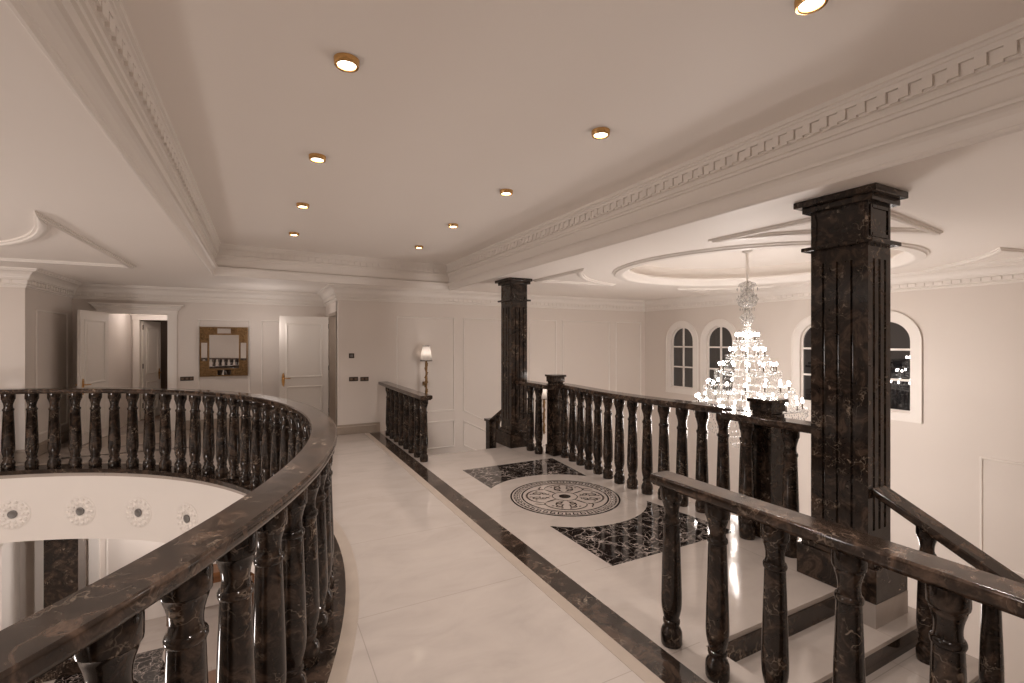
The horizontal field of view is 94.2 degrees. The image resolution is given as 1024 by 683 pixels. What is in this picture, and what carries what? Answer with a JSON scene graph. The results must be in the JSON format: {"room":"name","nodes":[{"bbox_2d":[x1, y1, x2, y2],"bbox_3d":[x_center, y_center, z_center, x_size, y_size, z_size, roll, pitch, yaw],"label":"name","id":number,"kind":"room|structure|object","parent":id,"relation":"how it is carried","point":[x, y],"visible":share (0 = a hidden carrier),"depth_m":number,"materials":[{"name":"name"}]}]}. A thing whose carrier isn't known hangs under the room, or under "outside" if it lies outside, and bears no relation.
{"room":"upstairs landing","nodes":[
{"label":"upstairs landing","id":0,"kind":"room"},
{"bbox_2d":[0,542,19,630],"bbox_3d":[-7.464,3.700,6.233,1.410,2.300,0.610,0,0,-28],"label":"wall pier","id":1,"kind":"object","parent":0,"point":[9,552],"visible":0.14,"depth_m":6.53,"materials":[{"name":"white paint"}]},
{"bbox_2d":[0,287,30,450],"bbox_3d":[-9.251,0.330,5.263,5.743,2.640,0.200,0,0,-28],"label":"wall","id":2,"kind":"structure","parent":0,"point":[15,302],"depth_m":6.47,"materials":[{"name":"beige paint"}]},
{"bbox_2d":[0,430,68,463],"bbox_3d":[-9.491,1.563,6.056,6.060,0.168,1.872,0,0,-28],"label":"baseboard","id":3,"kind":"structure","parent":2,"relation":"attached to","point":[19,455],"depth_m":6.89,"materials":[{"name":"beige stone"}]},
{"bbox_2d":[31,289,71,442],"bbox_3d":[-7.278,0.330,7.462,0.200,2.640,1.850,0,0,-28],"label":"wall","id":4,"kind":"structure","parent":0,"point":[51,327],"depth_m":7.27,"materials":[{"name":"beige paint"}]},
{"bbox_2d":[35,309,67,434],"bbox_3d":[-7.107,0.450,7.371,0.016,1.828,1.258,0,0,-28],"label":"trim","id":5,"kind":"structure","parent":4,"relation":"attached to","point":[36,310],"depth_m":7.68,"materials":[{"name":"white paint"}]},
{"bbox_2d":[111,314,130,427],"bbox_3d":[-7.632,0.330,9.157,0.200,2.640,1.480,0,0,-28],"label":"wall","id":6,"kind":"structure","parent":0,"point":[120,323],"depth_m":9.18,"materials":[{"name":"beige paint"}]},
{"bbox_2d":[0,476,255,572],"bbox_3d":[-5.167,2.132,1.888,8.414,0.875,9.164,0,0,-28],"label":"wall","id":7,"kind":"structure","parent":0,"point":[47,498],"depth_m":6.15,"materials":[{"name":"white paint"}]},
{"bbox_2d":[0,499,30,529],"bbox_3d":[-6.385,2.210,6.082,0.390,0.390,0.036,0,0,-13],"label":"rosette","id":8,"kind":"object","parent":7,"relation":"attached to","point":[24,511],"visible":1,"depth_m":6.08,"materials":[{"name":"white paint"}]},
{"bbox_2d":[65,496,95,525],"bbox_3d":[-5.619,2.210,6.190,0.390,0.390,0.033,0,0,-2],"label":"rosette","id":9,"kind":"object","parent":7,"relation":"attached to","point":[72,512],"visible":1,"depth_m":6.19,"materials":[{"name":"white paint"}]},
{"bbox_2d":[125,498,150,527],"bbox_3d":[-4.824,2.210,6.140,0.390,0.390,0.033,0,0,9],"label":"rosette","id":10,"kind":"object","parent":7,"relation":"attached to","point":[132,513],"visible":1,"depth_m":6.13,"materials":[{"name":"white paint"}]},
{"bbox_2d":[0,463,345,682],"bbox_3d":[-5.167,1.674,1.888,8.494,0.052,9.244,0,0,-28],"label":"trim","id":11,"kind":"structure","parent":7,"relation":"attached to","point":[320,673],"depth_m":3.68,"materials":[{"name":"brown stone"}]},
{"bbox_2d":[0,387,336,682],"bbox_3d":[-5.167,1.131,1.888,8.504,1.032,9.244,0,0,-28],"label":"balustrade","id":12,"kind":"object","parent":11,"relation":"on","point":[272,635],"visible":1,"depth_m":1.92,"materials":[{"name":"brown stone"}]},
{"bbox_2d":[176,503,197,532],"bbox_3d":[-4.060,2.210,5.936,0.390,0.390,0.037,0,0,19],"label":"rosette","id":13,"kind":"object","parent":7,"relation":"attached to","point":[182,520],"visible":0.87,"depth_m":5.93,"materials":[{"name":"white paint"}]},
{"bbox_2d":[16,462,358,682],"bbox_3d":[-5.167,1.650,1.888,8.664,0.004,9.414,0,0,-28],"label":"trim","id":14,"kind":"structure","parent":7,"relation":"attached to","point":[340,668],"depth_m":2.92,"materials":[{"name":"beige stone"}]},
{"bbox_2d":[42,604,218,682],"bbox_3d":[-2.332,4.900,4.197,16.990,0.100,15.200,0,0,-28],"label":"floor","id":15,"kind":"structure","parent":0,"point":[155,628],"depth_m":7.96,"materials":[{"name":"beige stone"}]},
{"bbox_2d":[36,539,85,682],"bbox_3d":[-6.639,3.700,7.081,0.520,2.300,0.520,0,0,-28],"label":"column","id":16,"kind":"structure","parent":15,"relation":"on","point":[64,559],"depth_m":6.91,"materials":[{"name":"brown stone"}]},
{"bbox_2d":[54,647,164,682],"bbox_3d":[-5.774,4.850,6.876,1.400,0.004,0.950,0,0,-28],"label":"inlay","id":17,"kind":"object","parent":15,"relation":"on","point":[149,666],"depth_m":7.01,"materials":[{"name":"black stone"}]},
{"bbox_2d":[162,616,217,667],"bbox_3d":[-4.775,4.849,7.770,1.500,0.005,1.500,0,0,-28],"label":"trim","id":18,"kind":"structure","parent":15,"relation":"on","point":[213,622],"depth_m":7.64,"materials":[{"name":"beige stone"}]},
{"bbox_2d":[167,564,253,625],"bbox_3d":[-5.351,4.459,8.540,1.500,0.778,0.400,0,0,-28],"label":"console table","id":19,"kind":"object","parent":15,"relation":"on","point":[216,574],"visible":0.07,"depth_m":8.45,"materials":[{"name":"brown wood"}]},
{"bbox_2d":[208,669,215,682],"bbox_3d":[-3.477,4.479,5.628,0.880,0.738,0.880,0,0,-28],"label":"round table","id":20,"kind":"object","parent":15,"relation":"on","point":[211,674],"visible":0.07,"depth_m":5.84,"materials":[{"name":"brown wood"}]},
{"bbox_2d":[20,539,251,619],"bbox_3d":[-8.124,3.680,7.474,9.800,2.340,0.200,0,0,-28],"label":"wall","id":21,"kind":"structure","parent":0,"point":[121,552],"depth_m":8.05,"materials":[{"name":"beige paint"}]},
{"bbox_2d":[35,540,43,612],"bbox_3d":[-7.543,3.735,7.605,0.170,2.230,0.110,0,0,-28],"label":"trim","id":22,"kind":"structure","parent":21,"relation":"attached to","point":[39,544],"depth_m":7.58,"materials":[{"name":"white paint"}]},
{"bbox_2d":[89,539,99,584],"bbox_3d":[-6.950,3.735,7.917,0.190,2.230,0.110,0,0,-28],"label":"trim","id":23,"kind":"structure","parent":21,"relation":"attached to","point":[94,544],"depth_m":7.90,"materials":[{"name":"white paint"}]},
{"bbox_2d":[106,539,165,575],"bbox_3d":[-6.481,3.550,8.218,0.828,1.628,0.016,0,0,-28],"label":"trim","id":24,"kind":"structure","parent":21,"relation":"attached to","point":[106,539],"depth_m":8.03,"materials":[{"name":"white paint"}]},
{"bbox_2d":[60,444,215,458],"bbox_3d":[-4.775,1.650,7.555,3.600,0.004,0.080,0,0,-28],"label":"trim","id":25,"kind":"structure","parent":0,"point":[215,444],"depth_m":6.94,"materials":[{"name":"brown stone"}]},
{"bbox_2d":[131,320,166,419],"bbox_3d":[-7.625,0.330,10.065,1.060,2.640,0.120,0,0,-28],"label":"wall","id":26,"kind":"structure","parent":0,"point":[131,320],"depth_m":9.87,"materials":[{"name":"beige paint"}]},
{"bbox_2d":[130,314,166,420],"bbox_3d":[-7.499,0.540,10.024,0.875,2.220,0.070,0,0,-28],"label":"trim","id":27,"kind":"structure","parent":26,"relation":"attached to","point":[136,318],"depth_m":9.88,"materials":[{"name":"white paint"}]},
{"bbox_2d":[141,321,161,418],"bbox_3d":[-7.845,0.605,10.341,0.170,2.070,0.676,0,0,-10],"label":"door","id":28,"kind":"structure","parent":26,"relation":"in","point":[151,372],"depth_m":10.32,"materials":[{"name":"white wood"}]},
{"bbox_2d":[141,320,166,387],"bbox_3d":[-8.734,0.330,11.504,1.680,2.640,0.100,0,0,-28],"label":"door frame","id":29,"kind":"structure","parent":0,"point":[163,323],"depth_m":11.58,"materials":[{"name":"wood"}]},
{"bbox_2d":[72,299,324,420],"bbox_3d":[-5.691,0.330,9.231,4.257,2.640,0.200,0,0,-28],"label":"wall","id":30,"kind":"structure","parent":0,"point":[188,316],"depth_m":9.21,"materials":[{"name":"beige paint"}]},
{"bbox_2d":[75,310,108,444],"bbox_3d":[-6.953,0.570,7.916,0.170,2.140,0.876,0,0,-17],"label":"door","id":31,"kind":"structure","parent":30,"relation":"in","point":[92,326],"depth_m":7.83,"materials":[{"name":"white wood"}]},
{"bbox_2d":[82,432,159,448],"bbox_3d":[-6.429,1.650,8.011,1.000,0.004,1.070,0,0,-28],"label":"trim","id":32,"kind":"structure","parent":30,"relation":"attached to","point":[123,437],"depth_m":7.92,"materials":[{"name":"white paint"}]},
{"bbox_2d":[87,302,183,430],"bbox_3d":[-6.692,0.487,8.511,1.360,2.325,0.140,0,0,-28],"label":"trim","id":33,"kind":"structure","parent":30,"relation":"attached to","point":[170,310],"depth_m":8.75,"materials":[{"name":"white paint"}]},
{"bbox_2d":[180,376,193,380],"bbox_3d":[-6.078,0.694,8.904,0.202,0.075,0.017,0,0,-28],"label":"switch plate","id":34,"kind":"object","parent":30,"relation":"attached to","point":[192,377],"visible":1,"depth_m":8.90,"materials":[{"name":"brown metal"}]},
{"bbox_2d":[200,327,247,376],"bbox_3d":[-5.537,0.195,9.160,0.794,0.944,0.067,0,0,-28],"label":"wall mirror","id":35,"kind":"object","parent":30,"relation":"attached to","point":[223,350],"visible":1,"depth_m":9.14,"materials":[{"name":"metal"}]},
{"bbox_2d":[209,335,238,368],"bbox_3d":[-5.536,0.195,9.158,0.490,0.640,0.006,0,0,-28],"label":"mirror glass","id":36,"kind":"object","parent":35,"relation":"attached to","point":[223,349],"depth_m":9.15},
{"bbox_2d":[198,319,249,413],"bbox_3d":[-5.545,0.470,9.186,0.868,1.788,0.016,0,0,-28],"label":"trim","id":37,"kind":"structure","parent":30,"relation":"attached to","point":[199,320],"depth_m":9.02,"materials":[{"name":"white paint"}]},
{"bbox_2d":[186,415,328,429],"bbox_3d":[-4.919,1.563,9.158,2.560,0.168,0.650,0,0,-28],"label":"baseboard","id":38,"kind":"structure","parent":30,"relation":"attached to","point":[215,420],"depth_m":9.10,"materials":[{"name":"beige stone"}]},
{"bbox_2d":[261,320,278,394],"bbox_3d":[-4.510,0.470,9.732,1.088,1.788,0.016,0,0,-28],"label":"trim","id":39,"kind":"structure","parent":30,"relation":"attached to","point":[262,321],"depth_m":9.48,"materials":[{"name":"white paint"}]},
{"bbox_2d":[325,301,336,414],"bbox_3d":[-3.442,0.330,9.315,0.200,2.640,1.750,0,0,-28],"label":"wall","id":40,"kind":"structure","parent":0,"point":[332,307],"depth_m":9.57,"materials":[{"name":"beige paint"}]},
{"bbox_2d":[279,316,328,414],"bbox_3d":[-3.984,0.580,9.148,0.876,2.120,0.170,0,0,-28],"label":"door","id":41,"kind":"structure","parent":40,"relation":"in","point":[303,340],"depth_m":9.12,"materials":[{"name":"white wood"}]},
{"bbox_2d":[329,311,336,424],"bbox_3d":[-3.286,0.555,9.024,0.235,2.190,1.010,0,0,-28],"label":"trim","id":42,"kind":"structure","parent":40,"relation":"attached to","point":[332,316],"depth_m":9.38,"materials":[{"name":"wood"}]},
{"bbox_2d":[0,419,836,682],"bbox_3d":[-4.276,1.725,3.172,12.595,0.150,15.200,0,0,-28],"label":"floor","id":43,"kind":"structure","parent":0,"point":[438,603],"depth_m":3.29,"materials":[{"name":"beige stone"}]},
{"bbox_2d":[378,381,432,461],"bbox_3d":[-1.765,1.192,7.602,0.170,0.915,2.595,0,0,-28],"label":"balustrade","id":44,"kind":"object","parent":43,"relation":"on","point":[406,408],"visible":1,"depth_m":7.27,"materials":[{"name":"brown stone"}]},
{"bbox_2d":[495,277,531,447],"bbox_3d":[0.026,0.331,7.645,0.423,2.639,0.520,0,0,-28],"label":"marble column","id":45,"kind":"structure","parent":43,"relation":"on","point":[512,433],"depth_m":7.50,"materials":[{"name":"brown stone"}]},
{"bbox_2d":[365,433,664,682],"bbox_3d":[0.003,1.650,3.608,0.080,0.004,11.180,0,0,-28],"label":"trim","id":46,"kind":"structure","parent":43,"relation":"on","point":[629,660],"depth_m":3.14,"materials":[{"name":"beige stone"}]},
{"bbox_2d":[463,458,585,487],"bbox_3d":[0.188,1.650,5.992,1.353,0.004,0.954,0,0,-28],"label":"inlay","id":47,"kind":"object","parent":43,"relation":"on","point":[490,476],"depth_m":6.03,"materials":[{"name":"black stone"}]},
{"bbox_2d":[515,380,558,453],"bbox_3d":[0.353,1.130,7.091,0.200,1.040,0.935,0,0,-28],"label":"balustrade","id":48,"kind":"object","parent":43,"relation":"on","point":[531,386],"visible":1,"depth_m":7.00,"materials":[{"name":"brown stone"}]},
{"bbox_2d":[370,432,706,682],"bbox_3d":[0.117,1.650,3.668,0.180,0.004,11.180,0,0,-28],"label":"trim","id":49,"kind":"structure","parent":43,"relation":"on","point":[656,659],"depth_m":3.12,"materials":[{"name":"brown stone"}]},
{"bbox_2d":[510,480,620,516],"bbox_3d":[0.561,1.649,5.067,1.160,0.005,1.160,0,0,-28],"label":"medallion","id":50,"kind":"object","parent":43,"relation":"on","point":[554,497],"visible":1,"depth_m":5.00,"materials":[{"name":"beige stone"}]},
{"bbox_2d":[551,501,734,565],"bbox_3d":[1.114,1.650,4.236,1.353,0.004,0.954,0,0,-28],"label":"inlay","id":51,"kind":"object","parent":43,"relation":"on","point":[641,536],"depth_m":4.04,"materials":[{"name":"black stone"}]},
{"bbox_2d":[545,374,788,537],"bbox_3d":[1.368,1.067,5.492,0.344,1.165,3.530,0,0,-28],"label":"balustrade","id":52,"kind":"object","parent":43,"relation":"on","point":[565,426],"visible":0.86,"depth_m":5.13,"materials":[{"name":"brown stone"}]},
{"bbox_2d":[721,411,810,557],"bbox_3d":[2.084,1.130,3.809,0.200,1.040,0.805,0,0,-28],"label":"balustrade","id":53,"kind":"object","parent":43,"relation":"on","point":[790,428],"visible":0.79,"depth_m":3.72,"materials":[{"name":"brown stone"}]},
{"bbox_2d":[650,471,1023,682],"bbox_3d":[1.386,1.192,1.627,0.140,0.915,2.385,0,0,-28],"label":"balustrade","id":54,"kind":"object","parent":43,"relation":"on","point":[951,587],"visible":1,"depth_m":1.93,"materials":[{"name":"brown stone"}]},
{"bbox_2d":[793,183,907,604],"bbox_3d":[2.325,0.331,3.284,0.423,2.639,0.520,0,0,-28],"label":"marble column","id":55,"kind":"structure","parent":43,"relation":"on","point":[850,249],"depth_m":3.17,"materials":[{"name":"brown stone"}]},
{"bbox_2d":[727,596,979,682],"bbox_3d":[2.984,2.567,2.360,3.220,1.826,2.212,0,0,-28],"label":"staircase","id":56,"kind":"structure","parent":43,"relation":"attached to","point":[890,652],"depth_m":2.83,"materials":[{"name":"beige stone"}]},
{"bbox_2d":[863,590,907,628],"bbox_3d":[2.401,1.725,3.165,0.400,0.150,0.220,0,0,-28],"label":"trim","id":57,"kind":"structure","parent":56,"relation":"on","point":[877,616],"depth_m":3.03,"materials":[{"name":"beige stone"}]},
{"bbox_2d":[873,485,1023,682],"bbox_3d":[2.688,1.675,2.621,0.230,1.450,1.170,0,0,-28],"label":"balustrade","id":58,"kind":"object","parent":56,"relation":"on","point":[928,530],"visible":0.58,"depth_m":2.77,"materials":[{"name":"brown stone"}]},
{"bbox_3d":[-0.304,2.567,8.594,3.220,1.826,2.212,0,0,-28],"label":"staircase","id":59,"kind":"structure","parent":43,"relation":"attached to","visible":0},
{"bbox_2d":[484,410,500,448],"bbox_3d":[-0.209,1.635,8.114,0.230,1.230,0.790,0,0,-28],"label":"balustrade","id":60,"kind":"object","parent":59,"relation":"on","point":[492,424],"visible":0.24,"depth_m":8.28,"materials":[{"name":"brown stone"}]},
{"bbox_2d":[496,442,505,447],"bbox_3d":[0.001,1.725,7.716,0.400,0.150,0.350,0,0,-28],"label":"trim","id":61,"kind":"structure","parent":59,"relation":"on","point":[498,445],"depth_m":7.70,"materials":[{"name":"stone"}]},
{"bbox_2d":[336,300,644,484],"bbox_3d":[0.146,1.930,10.218,7.390,5.840,0.200,0,0,-28],"label":"wall","id":62,"kind":"structure","parent":0,"point":[365,329],"depth_m":9.54,"materials":[{"name":"beige paint"}]},
{"bbox_2d":[349,377,357,380],"bbox_3d":[-2.836,0.672,8.522,0.155,0.075,0.016,0,0,-28],"label":"switch plate","id":63,"kind":"object","parent":62,"relation":"attached to","point":[350,378],"visible":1,"depth_m":8.52,"materials":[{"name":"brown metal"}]},
{"bbox_2d":[336,422,379,434],"bbox_3d":[-2.783,1.563,8.610,0.752,0.168,0.132,0,0,-28],"label":"baseboard","id":64,"kind":"structure","parent":62,"relation":"attached to","point":[375,426],"depth_m":8.55,"materials":[{"name":"beige stone"}]},
{"bbox_2d":[360,377,368,380],"bbox_3d":[-2.668,0.678,8.611,0.145,0.075,0.016,0,0,-28],"label":"switch plate","id":65,"kind":"object","parent":62,"relation":"attached to","point":[361,378],"visible":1,"depth_m":8.61,"materials":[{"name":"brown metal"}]},
{"bbox_2d":[396,316,454,411],"bbox_3d":[-1.643,0.445,9.152,1.158,1.838,0.016,0,0,-28],"label":"trim","id":66,"kind":"structure","parent":62,"relation":"attached to","point":[397,317],"depth_m":9.29,"materials":[{"name":"white paint"}]},
{"bbox_2d":[420,346,431,393],"bbox_3d":[-1.629,0.601,9.018,0.230,1.048,0.264,0,0,-28],"label":"wall sconce","id":67,"kind":"object","parent":62,"relation":"attached to","point":[426,356],"visible":0.87,"depth_m":8.96,"materials":[{"name":"grey fabric"}]},
{"bbox_2d":[427,420,454,449],"bbox_3d":[-1.511,1.815,9.222,0.858,0.538,0.016,0,0,-28],"label":"trim","id":68,"kind":"structure","parent":62,"relation":"attached to","point":[443,420],"depth_m":9.35,"materials":[{"name":"white paint"}]},
{"bbox_2d":[463,420,485,449],"bbox_3d":[-0.401,2.145,9.807,1.288,1.155,0.016,0,0,-28],"label":"trim","id":69,"kind":"structure","parent":62,"relation":"attached to","point":[464,421],"depth_m":9.51,"materials":[{"name":"white paint"}]},
{"bbox_2d":[463,318,500,419],"bbox_3d":[-0.401,0.779,9.807,1.288,2.507,0.016,0,0,-28],"label":"trim","id":70,"kind":"structure","parent":62,"relation":"attached to","point":[464,410],"depth_m":9.51,"materials":[{"name":"white paint"}]},
{"bbox_2d":[0,261,1023,311],"bbox_3d":[-1.940,-0.862,3.454,17.030,0.254,13.560,0,0,-28],"label":"trim","id":71,"kind":"structure","parent":62,"relation":"attached to","point":[37,279],"depth_m":8.70,"materials":[{"name":"white paint"}]},
{"bbox_2d":[529,319,556,380],"bbox_3d":[0.678,1.195,10.376,0.708,3.338,0.016,0,0,-28],"label":"trim","id":72,"kind":"structure","parent":62,"relation":"attached to","point":[529,319],"depth_m":10.30,"materials":[{"name":"white paint"}]},
{"bbox_2d":[542,389,546,433],"bbox_3d":[0.679,1.466,10.236,0.230,1.048,0.264,0,0,-28],"label":"wall sconce","id":73,"kind":"object","parent":62,"relation":"attached to","point":[544,394],"visible":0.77,"depth_m":10.20,"materials":[{"name":"grey fabric"}]},
{"bbox_2d":[562,320,609,463],"bbox_3d":[1.718,1.195,10.924,1.338,3.338,0.016,0,0,-28],"label":"trim","id":74,"kind":"structure","parent":62,"relation":"attached to","point":[563,321],"depth_m":10.69,"materials":[{"name":"white paint"}]},
{"bbox_2d":[616,322,640,459],"bbox_3d":[2.824,1.195,11.507,0.798,3.338,0.016,0,0,-28],"label":"trim","id":75,"kind":"structure","parent":62,"relation":"attached to","point":[616,322],"depth_m":11.68,"materials":[{"name":"white paint"}]},
{"bbox_2d":[0,0,1023,300],"bbox_3d":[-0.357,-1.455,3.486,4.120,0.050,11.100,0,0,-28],"label":"ceiling","id":76,"kind":"structure","parent":0,"point":[449,105],"depth_m":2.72,"materials":[{"name":"paint"}]},
{"bbox_2d":[0,211,136,268],"bbox_3d":[-5.025,-0.971,4.542,1.749,0.041,3.013,0,0,-28],"label":"trim","id":77,"kind":"structure","parent":76,"relation":"attached to","point":[42,223],"depth_m":4.67,"materials":[{"name":"white paint"}]},
{"bbox_2d":[289,232,298,235],"bbox_3d":[-2.869,-1.413,6.265,0.126,0.034,0.126,0,0,-28],"label":"recessed light","id":78,"kind":"object","parent":76,"relation":"in","point":[290,233],"visible":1,"depth_m":6.22,"materials":[{"name":"gold metal"}]},
{"bbox_2d":[296,202,308,208],"bbox_3d":[-2.178,-1.413,4.956,0.126,0.034,0.126,0,0,-28],"label":"recessed light","id":79,"kind":"object","parent":76,"relation":"in","point":[301,205],"visible":1,"depth_m":4.92,"materials":[{"name":"gold metal"}]},
{"bbox_2d":[309,153,325,162],"bbox_3d":[-1.502,-1.413,3.674,0.126,0.034,0.126,0,0,-28],"label":"recessed light","id":80,"kind":"object","parent":76,"relation":"in","point":[314,157],"visible":1,"depth_m":3.65,"materials":[{"name":"gold metal"}]},
{"bbox_2d":[334,52,359,72],"bbox_3d":[-0.840,-1.413,2.417,0.126,0.034,0.126,0,0,-28],"label":"recessed light","id":81,"kind":"object","parent":76,"relation":"in","point":[345,62],"visible":1,"depth_m":2.40,"materials":[{"name":"gold metal"}]},
{"bbox_2d":[448,223,457,227],"bbox_3d":[-0.719,-1.413,5.816,0.126,0.034,0.126,0,0,-28],"label":"recessed light","id":82,"kind":"object","parent":76,"relation":"in","point":[450,225],"visible":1,"depth_m":5.78,"materials":[{"name":"gold metal"}]},
{"bbox_2d":[500,189,512,195],"bbox_3d":[-0.054,-1.413,4.516,0.126,0.034,0.126,0,0,-28],"label":"recessed light","id":83,"kind":"object","parent":76,"relation":"in","point":[504,192],"visible":1,"depth_m":4.48,"materials":[{"name":"gold metal"}]},
{"bbox_2d":[4,0,1023,290],"bbox_3d":[-0.364,-1.202,3.403,3.838,0.467,10.772,0,0,-28],"label":"trim","id":84,"kind":"structure","parent":76,"relation":"attached to","point":[971,92],"depth_m":2.89,"materials":[{"name":"white paint"}]},
{"bbox_2d":[533,268,615,285],"bbox_3d":[1.342,-0.971,7.410,1.580,0.041,1.406,0,0,-28],"label":"trim","id":85,"kind":"structure","parent":76,"relation":"attached to","point":[580,272],"depth_m":7.60,"materials":[{"name":"white paint"}]},
{"bbox_2d":[591,127,609,139],"bbox_3d":[0.603,-1.413,3.235,0.126,0.034,0.126,0,0,-28],"label":"recessed light","id":86,"kind":"object","parent":76,"relation":"in","point":[598,133],"visible":1,"depth_m":3.21,"materials":[{"name":"gold metal"}]},
{"bbox_2d":[677,286,774,293],"bbox_3d":[3.991,-0.971,9.081,1.638,0.041,0.892,0,0,16],"label":"trim","id":87,"kind":"structure","parent":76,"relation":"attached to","point":[697,290],"depth_m":8.86,"materials":[{"name":"white paint"}]},
{"bbox_2d":[613,241,929,286],"bbox_3d":[3.251,-1.103,6.485,3.680,0.303,3.680,0,0,-28],"label":"trim","id":88,"kind":"structure","parent":76,"relation":"attached to","point":[907,254],"depth_m":7.67,"materials":[{"name":"white paint"}]},
{"bbox_2d":[794,0,828,14],"bbox_3d":[1.246,-1.413,1.980,0.126,0.034,0.126,0,0,-28],"label":"recessed light","id":89,"kind":"object","parent":76,"relation":"in","point":[801,7],"visible":1,"depth_m":1.99,"materials":[{"name":"gold metal"}]},
{"bbox_2d":[708,211,942,242],"bbox_3d":[2.936,-0.971,4.387,1.580,0.041,1.406,0,0,-28],"label":"trim","id":90,"kind":"structure","parent":76,"relation":"attached to","point":[919,228],"depth_m":4.17,"materials":[{"name":"white paint"}]},
{"bbox_2d":[923,247,1023,270],"bbox_3d":[5.412,-0.971,5.717,1.074,0.041,1.359,0,0,-22],"label":"trim","id":91,"kind":"structure","parent":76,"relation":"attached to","point":[966,263],"depth_m":5.73,"materials":[{"name":"white paint"}]},
{"bbox_2d":[644,247,810,268],"bbox_3d":[3.251,-1.275,6.485,3.560,0.050,3.560,0,0,-28],"label":"ceiling","id":92,"kind":"structure","parent":0,"point":[776,256],"depth_m":7.35,"materials":[{"name":"paint"}]},
{"bbox_2d":[693,250,808,446],"bbox_3d":[3.189,0.127,6.452,1.424,2.744,1.424,0,0,-28],"label":"chandelier","id":93,"kind":"object","parent":92,"relation":"hanging from","point":[747,369],"visible":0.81,"depth_m":6.43,"materials":[{"name":"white glass"}]},
{"bbox_2d":[645,282,1023,682],"bbox_3d":[5.534,1.930,7.689,0.216,5.840,9.700,0,0,-28],"label":"wall","id":94,"kind":"structure","parent":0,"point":[973,336],"depth_m":6.57,"materials":[{"name":"beige paint"}]},
{"bbox_2d":[666,321,697,395],"bbox_3d":[3.859,0.355,10.740,0.134,1.640,0.920,0,0,-28],"label":"window","id":95,"kind":"structure","parent":94,"relation":"attached to","point":[685,338],"depth_m":10.74,"materials":[{"name":"white paint"}]},
{"bbox_2d":[700,319,738,400],"bbox_3d":[4.321,0.355,9.864,0.134,1.640,0.920,0,0,-28],"label":"window","id":96,"kind":"structure","parent":94,"relation":"attached to","point":[720,338],"depth_m":9.92,"materials":[{"name":"white paint"}]},
{"bbox_2d":[791,316,810,409],"bbox_3d":[5.249,0.355,8.104,0.134,1.640,0.920,0,0,-28],"label":"window","id":97,"kind":"structure","parent":94,"relation":"attached to","point":[803,324],"depth_m":8.37,"materials":[{"name":"white paint"}]},
{"bbox_2d":[891,311,921,423],"bbox_3d":[5.702,0.355,7.246,0.134,1.640,0.920,0,0,-28],"label":"window","id":98,"kind":"structure","parent":94,"relation":"attached to","point":[906,337],"depth_m":7.04,"materials":[{"name":"white paint"}]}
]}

